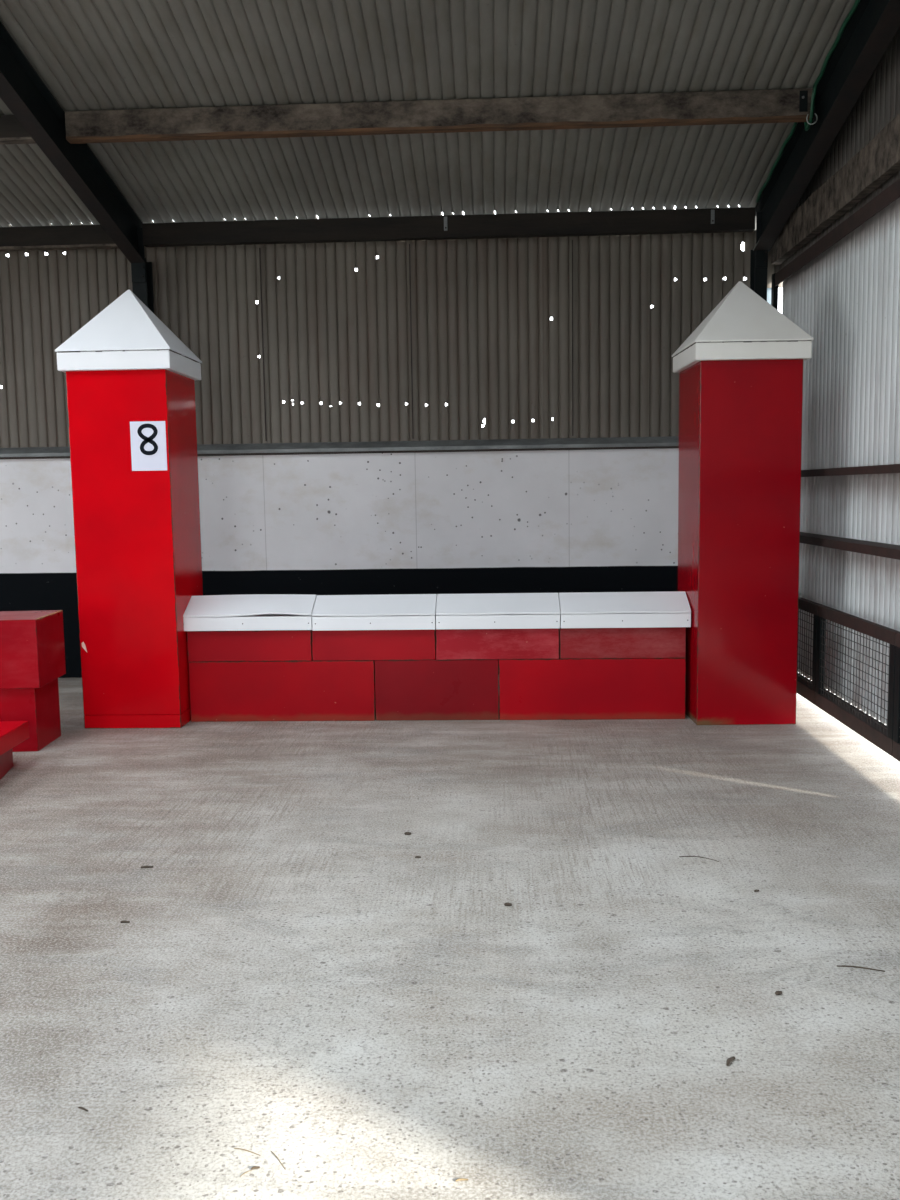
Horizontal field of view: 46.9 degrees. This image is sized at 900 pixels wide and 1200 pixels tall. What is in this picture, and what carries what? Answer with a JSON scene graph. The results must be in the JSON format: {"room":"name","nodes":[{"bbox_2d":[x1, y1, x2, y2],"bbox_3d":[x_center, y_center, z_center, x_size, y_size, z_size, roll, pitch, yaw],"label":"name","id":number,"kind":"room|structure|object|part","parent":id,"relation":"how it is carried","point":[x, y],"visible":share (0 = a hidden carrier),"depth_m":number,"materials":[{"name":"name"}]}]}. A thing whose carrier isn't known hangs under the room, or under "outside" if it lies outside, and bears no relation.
{"room":"indoor riding arena","nodes":[
{"label":"indoor riding arena","id":0,"kind":"room"},
{"bbox_2d":[0,21,153,312],"bbox_3d":[-2.526,-1.647,3.468,0.110,5.525,9.150,-1,6,2],"label":"rafter","id":1,"kind":"object","parent":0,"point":[23,91],"visible":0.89,"depth_m":6.56,"materials":[{"name":"black metal"}]},
{"bbox_2d":[0,115,35,144],"bbox_3d":[-5.563,-2.875,6.528,6.187,0.153,0.073,-1,6,2],"label":"timber purlin","id":2,"kind":"object","parent":1,"relation":"attached to","point":[12,131],"visible":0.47,"depth_m":6.37,"materials":[{"name":"brown wood"}]},
{"bbox_2d":[0,225,117,250],"bbox_3d":[-5.501,-2.701,7.923,6.187,0.163,0.073,-1,6,2],"label":"beam","id":3,"kind":"structure","parent":1,"relation":"attached to","point":[71,237],"depth_m":7.78,"materials":[{"name":"black metal"}]},
{"bbox_3d":[-2.351,-2.595,7.805,0.106,0.397,0.010,-1,6,2],"label":"haunch plate","id":4,"kind":"part","parent":1,"relation":"part of","materials":[{"name":"metal"}]},
{"bbox_2d":[65,88,813,143],"bbox_3d":[-0.097,-2.933,6.294,4.526,0.171,0.073,-1,6,2],"label":"timber purlin","id":5,"kind":"object","parent":1,"relation":"attached to","point":[776,105],"visible":0.99,"depth_m":6.26,"materials":[{"name":"brown wood"}]},
{"bbox_2d":[799,90,807,111],"bbox_3d":[2.098,-2.961,6.151,0.048,0.120,0.015,-1,6,2],"label":"cleat","id":6,"kind":"object","parent":5,"relation":"attached to","point":[803,95],"visible":1,"depth_m":6.15,"materials":[{"name":"metal"}]},
{"bbox_2d":[142,207,754,246],"bbox_3d":[-0.035,-2.760,7.689,4.526,0.160,0.073,-1,6,2],"label":"beam","id":7,"kind":"structure","parent":1,"relation":"attached to","point":[672,221],"depth_m":7.66,"materials":[{"name":"black metal"}]},
{"bbox_2d":[444,217,447,230],"bbox_3d":[-0.032,-2.775,7.642,0.026,0.100,0.013,-1,6,2],"label":"strap","id":8,"kind":"object","parent":7,"relation":"attached to","point":[445,218],"visible":1,"depth_m":7.64,"materials":[{"name":"grey metal"}]},
{"bbox_2d":[711,210,714,223],"bbox_3d":[1.916,-2.795,7.559,0.026,0.100,0.013,-1,6,2],"label":"strap","id":9,"kind":"object","parent":7,"relation":"attached to","point":[712,211],"visible":1,"depth_m":7.56,"materials":[{"name":"grey metal"}]},
{"bbox_2d":[0,230,782,677],"bbox_3d":[-3.028,-1.063,8.267,11.265,3.375,0.200,-1,6,2],"label":"wall","id":10,"kind":"structure","parent":0,"point":[465,325],"depth_m":8.06,"materials":[{"name":"metal"}]},
{"bbox_2d":[0,436,678,458],"bbox_3d":[-3.108,-1.161,8.164,11.115,0.092,0.080,-1,6,2],"label":"flashing","id":11,"kind":"object","parent":10,"relation":"attached to","point":[673,441],"visible":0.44,"depth_m":8.03,"materials":[{"name":"grey metal"}]},
{"bbox_2d":[0,0,854,229],"bbox_3d":[-3.308,-3.360,3.466,11.364,2.159,9.320,-1,6,2],"label":"ceiling","id":12,"kind":"structure","parent":0,"point":[91,55],"depth_m":6.14,"materials":[{"name":"grey metal"}]},
{"bbox_2d":[0,675,899,1199],"bbox_3d":[-3.242,1.350,2.442,11.285,0.200,12.300,-1,6,2],"label":"floor","id":13,"kind":"structure","parent":0,"point":[286,977],"depth_m":3.21,"materials":[{"name":"concrete"}]},
{"bbox_2d":[0,749,12,779],"bbox_3d":[-2.702,0.877,5.212,0.800,0.145,0.700,-2,6,-10],"label":"step block","id":14,"kind":"object","parent":13,"relation":"on","point":[6,759],"visible":0.55,"depth_m":5.47,"materials":[{"name":"red wood"}]},
{"bbox_2d":[0,721,28,755],"bbox_3d":[-2.680,0.754,5.217,0.800,0.095,0.840,-1,6,-1],"label":"step block","id":15,"kind":"object","parent":14,"relation":"on","point":[12,733],"visible":1,"depth_m":5.47,"materials":[{"name":"red wood"}]},
{"bbox_2d":[0,678,60,751],"bbox_3d":[-2.842,0.672,6.101,0.950,0.372,0.385,-1,6,-2],"label":"block","id":16,"kind":"object","parent":13,"relation":"on","point":[40,707],"visible":0.76,"depth_m":5.94,"materials":[{"name":"red wood"}]},
{"bbox_2d":[0,610,65,688],"bbox_3d":[-2.809,0.289,6.057,0.951,0.393,0.470,-1,6,-3],"label":"block","id":17,"kind":"object","parent":16,"relation":"on","point":[32,649],"visible":1,"depth_m":5.86,"materials":[{"name":"red wood"}]},
{"bbox_2d":[55,290,202,728],"bbox_3d":[-1.996,-0.587,6.654,0.699,2.735,0.691,-1,6,2],"label":"pillar","id":18,"kind":"structure","parent":13,"relation":"on","point":[137,534],"depth_m":6.39,"materials":[{"name":"red paint"}]},
{"bbox_2d":[130,421,166,470],"bbox_3d":[-1.832,-0.936,6.302,0.218,0.297,0.003,-1,6,2],"label":"sheet","id":19,"kind":"object","parent":18,"relation":"attached to","point":[148,438],"visible":1,"depth_m":6.30,"materials":[{"name":"paper"}]},
{"bbox_2d":[189,660,375,721],"bbox_3d":[-1.067,0.566,6.775,1.188,0.388,0.330,-1,6,2],"label":"block","id":20,"kind":"object","parent":13,"relation":"on","point":[229,691],"visible":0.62,"depth_m":6.61,"materials":[{"name":"red wood"}]},
{"bbox_2d":[187,630,312,661],"bbox_3d":[-1.270,0.276,6.753,0.795,0.196,0.330,-1,6,2],"label":"block","id":21,"kind":"object","parent":20,"relation":"on","point":[263,645],"visible":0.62,"depth_m":6.59,"materials":[{"name":"red wood"}]},
{"bbox_2d":[183,594,316,630],"bbox_3d":[-1.280,0.068,6.731,0.835,0.210,0.408,-1,6,2],"label":"coping piece","id":22,"kind":"object","parent":21,"relation":"on","point":[247,612],"visible":0.82,"depth_m":6.56,"materials":[{"name":"white paint"}]},
{"bbox_2d":[312,629,435,660],"bbox_3d":[-0.477,0.268,6.721,0.782,0.196,0.330,-1,6,2],"label":"block","id":23,"kind":"object","parent":20,"relation":"on","point":[332,645],"visible":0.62,"depth_m":6.56,"materials":[{"name":"red wood"}]},
{"bbox_2d":[312,594,436,630],"bbox_3d":[-0.472,0.067,6.697,0.775,0.204,0.408,-1,6,2],"label":"coping piece","id":24,"kind":"object","parent":23,"relation":"on","point":[390,611],"visible":0.93,"depth_m":6.52,"materials":[{"name":"white paint"}]},
{"bbox_2d":[375,659,498,720],"bbox_3d":[-0.077,0.555,6.737,0.784,0.388,0.330,-1,6,2],"label":"block","id":25,"kind":"object","parent":13,"relation":"on","point":[435,689],"visible":0.76,"depth_m":6.57,"materials":[{"name":"red wood"}]},
{"bbox_2d":[436,628,558,659],"bbox_3d":[0.305,0.260,6.683,0.774,0.196,0.330,-1,6,2],"label":"block","id":26,"kind":"object","parent":25,"relation":"on","point":[451,644],"visible":0.76,"depth_m":6.52,"materials":[{"name":"red wood"}]},
{"bbox_2d":[436,593,559,629],"bbox_3d":[0.306,0.059,6.664,0.775,0.204,0.408,-1,6,2],"label":"coping piece","id":27,"kind":"object","parent":26,"relation":"on","point":[484,610],"visible":1,"depth_m":6.49,"materials":[{"name":"white paint"}]},
{"bbox_2d":[455,1178,467,1181],"bbox_3d":[0.025,1.225,2.191,0.028,0.006,0.006,-2,6,-9],"label":"straw","id":28,"kind":"object","parent":13,"relation":"on","point":[459,1179],"visible":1,"depth_m":2.19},
{"bbox_2d":[499,657,685,719],"bbox_3d":[0.901,0.546,6.689,1.167,0.388,0.330,-1,6,2],"label":"block","id":29,"kind":"object","parent":13,"relation":"on","point":[604,688],"visible":0.76,"depth_m":6.53,"materials":[{"name":"red wood"}]},
{"bbox_2d":[559,627,685,658],"bbox_3d":[1.088,0.251,6.653,0.783,0.196,0.330,-1,6,2],"label":"block","id":30,"kind":"object","parent":29,"relation":"on","point":[658,642],"visible":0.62,"depth_m":6.49,"materials":[{"name":"red wood"}]},
{"bbox_2d":[558,591,690,627],"bbox_3d":[1.099,0.050,6.630,0.803,0.204,0.408,-1,6,2],"label":"coping piece","id":31,"kind":"object","parent":30,"relation":"on","point":[672,608],"visible":0.91,"depth_m":6.45,"materials":[{"name":"white paint"}]},
{"bbox_2d":[679,856,718,861],"bbox_3d":[0.980,1.013,4.074,0.154,0.004,0.027,2,6,22],"label":"twig","id":32,"kind":"object","parent":13,"relation":"on","point":[679,856],"visible":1,"depth_m":4.09,"materials":[{"name":"wood"}]},
{"bbox_2d":[726,1056,734,1065],"bbox_3d":[0.709,1.167,2.625,0.013,0.011,0.044,4,8,38],"label":"chip","id":33,"kind":"object","parent":13,"relation":"on","point":[730,1059],"visible":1,"depth_m":2.62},
{"bbox_2d":[672,281,813,724],"bbox_3d":[1.796,-0.610,6.498,0.689,2.700,0.684,-1,6,1],"label":"pillar","id":34,"kind":"structure","parent":13,"relation":"on","point":[740,371],"depth_m":6.23,"materials":[{"name":"red paint"},{"name":"aged white paint"}]},
{"bbox_2d":[837,965,884,971],"bbox_3d":[1.237,1.109,3.124,0.136,0.006,0.012,1,6,17],"label":"twig","id":35,"kind":"object","parent":13,"relation":"on","point":[837,965],"visible":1,"depth_m":3.13,"materials":[{"name":"wood"}]},
{"bbox_2d":[750,0,899,300],"bbox_3d":[2.114,-1.695,3.268,0.120,5.525,9.155,-1,6,2],"label":"rafter","id":36,"kind":"object","parent":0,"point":[873,25],"visible":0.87,"depth_m":6.12,"materials":[{"name":"black metal"}]},
{"bbox_3d":[2.290,-2.643,7.606,0.086,0.397,0.010,-1,6,2],"label":"haunch plate","id":37,"kind":"part","parent":36,"relation":"part of","materials":[{"name":"metal"}]},
{"bbox_2d":[756,0,859,202],"bbox_3d":[2.135,-3.019,6.105,0.066,0.617,2.662,-1,6,2],"label":"cable","id":38,"kind":"object","parent":36,"relation":"attached to","point":[807,124],"visible":0.9,"depth_m":6.12,"materials":[{"name":"plastic"}]},
{"bbox_2d":[779,27,899,725],"bbox_3d":[2.236,-1.626,1.848,0.030,5.432,12.199,-1,6,2],"label":"wall","id":39,"kind":"structure","parent":0,"point":[846,298],"depth_m":6.17,"materials":[{"name":"grey metal"}]},
{"bbox_2d":[771,273,777,309],"bbox_3d":[2.430,-1.811,7.786,0.034,1.240,0.066,-1,6,2],"label":"corner angle","id":40,"kind":"object","parent":39,"relation":"attached to","point":[774,290],"visible":0.25,"depth_m":7.71,"materials":[{"name":"metal"}]},
{"bbox_3d":[2.417,-1.811,7.789,0.006,1.240,0.060,-1,6,2],"label":"leg","id":41,"kind":"part","parent":40,"relation":"part of","materials":[{"name":"metal"}]},
{"bbox_2d":[797,597,837,704],"bbox_3d":[2.383,0.275,7.108,0.148,0.634,1.295,-1,6,2],"label":"mesh panel","id":42,"kind":"object","parent":39,"relation":"attached to","point":[806,688],"visible":0.29,"depth_m":6.65,"materials":[{"name":"metal"}]},
{"bbox_3d":[2.323,0.549,7.140,0.020,0.085,1.295,-1,6,2],"label":"rail","id":43,"kind":"part","parent":42,"relation":"part of","materials":[{"name":"brown metal"}]},
{"bbox_3d":[2.322,-0.005,7.081,0.035,0.069,1.295,-1,6,2],"label":"rail","id":44,"kind":"part","parent":42,"relation":"part of","materials":[{"name":"brown metal"}]},
{"bbox_3d":[2.301,0.333,6.497,0.035,0.480,0.062,-1,6,2],"label":"frame post","id":45,"kind":"part","parent":42,"relation":"part of","materials":[{"name":"metal"}]},
{"bbox_2d":[771,114,899,264],"bbox_3d":[2.168,-1.982,1.773,0.068,0.245,11.920,-1,6,2],"label":"timber purlin","id":46,"kind":"object","parent":39,"relation":"attached to","point":[878,161],"depth_m":6.11,"materials":[{"name":"brown wood"}]},
{"bbox_2d":[775,178,899,286],"bbox_3d":[2.175,-1.725,1.740,0.073,0.090,11.800,-1,6,2],"label":"steel rail","id":47,"kind":"object","parent":39,"relation":"attached to","point":[890,194],"visible":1,"depth_m":6.12,"materials":[{"name":"black metal"}]},
{"bbox_2d":[800,532,899,559],"bbox_3d":[2.163,0.113,1.935,0.153,0.049,11.800,-1,6,2],"label":"steel rail","id":48,"kind":"object","parent":39,"relation":"attached to","point":[886,550],"visible":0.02,"depth_m":5.83,"materials":[{"name":"brown metal"}]},
{"bbox_3d":[2.165,0.091,1.932,0.147,0.006,11.800,-1,6,2],"label":"flat leg","id":49,"kind":"part","parent":48,"relation":"part of","materials":[{"name":"brown metal"}]},
{"bbox_2d":[801,464,899,476],"bbox_3d":[2.156,-0.309,1.890,0.153,0.044,11.800,-1,6,2],"label":"steel rail","id":50,"kind":"object","parent":39,"relation":"attached to","point":[891,468],"visible":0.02,"depth_m":5.76,"materials":[{"name":"brown metal"}]},
{"bbox_2d":[815,605,899,755],"bbox_3d":[2.330,0.410,5.834,0.148,0.634,1.250,-1,6,2],"label":"mesh panel","id":51,"kind":"object","parent":39,"relation":"attached to","point":[868,727],"visible":0.96,"depth_m":5.78,"materials":[{"name":"metal"}]},
{"bbox_3d":[2.298,0.340,6.426,0.035,0.480,0.062,-1,6,2],"label":"frame post","id":52,"kind":"part","parent":51,"relation":"part of","materials":[{"name":"metal"}]},
{"bbox_3d":[2.270,0.683,5.865,0.020,0.085,1.250,-1,6,2],"label":"rail","id":53,"kind":"part","parent":51,"relation":"part of","materials":[{"name":"brown metal"}]},
{"bbox_3d":[2.269,0.130,5.807,0.035,0.069,1.250,-1,6,2],"label":"rail","id":54,"kind":"part","parent":51,"relation":"part of","materials":[{"name":"brown metal"}]},
{"bbox_3d":[2.249,0.465,5.245,0.035,0.480,0.062,-1,6,2],"label":"frame post","id":55,"kind":"part","parent":51,"relation":"part of","materials":[{"name":"metal"}]},
{"bbox_2d":[892,633,899,760],"bbox_3d":[2.278,0.542,4.582,0.148,0.634,1.250,-1,6,2],"label":"post","id":56,"kind":"object","parent":39,"relation":"attached to","point":[896,720],"visible":1,"depth_m":5.17,"materials":[{"name":"metal"}]},
{"bbox_3d":[2.218,0.816,4.614,0.020,0.085,1.250,-1,6,2],"label":"rail","id":57,"kind":"part","parent":56,"relation":"part of","materials":[{"name":"brown metal"}]},
{"bbox_3d":[2.246,0.473,5.174,0.035,0.480,0.062,-1,6,2],"label":"frame post","id":58,"kind":"part","parent":56,"relation":"part of","materials":[{"name":"metal"}]},
{"bbox_3d":[2.217,0.262,4.555,0.035,0.069,1.250,-1,6,2],"label":"rail","id":59,"kind":"part","parent":56,"relation":"part of","materials":[{"name":"brown metal"}]}
]}

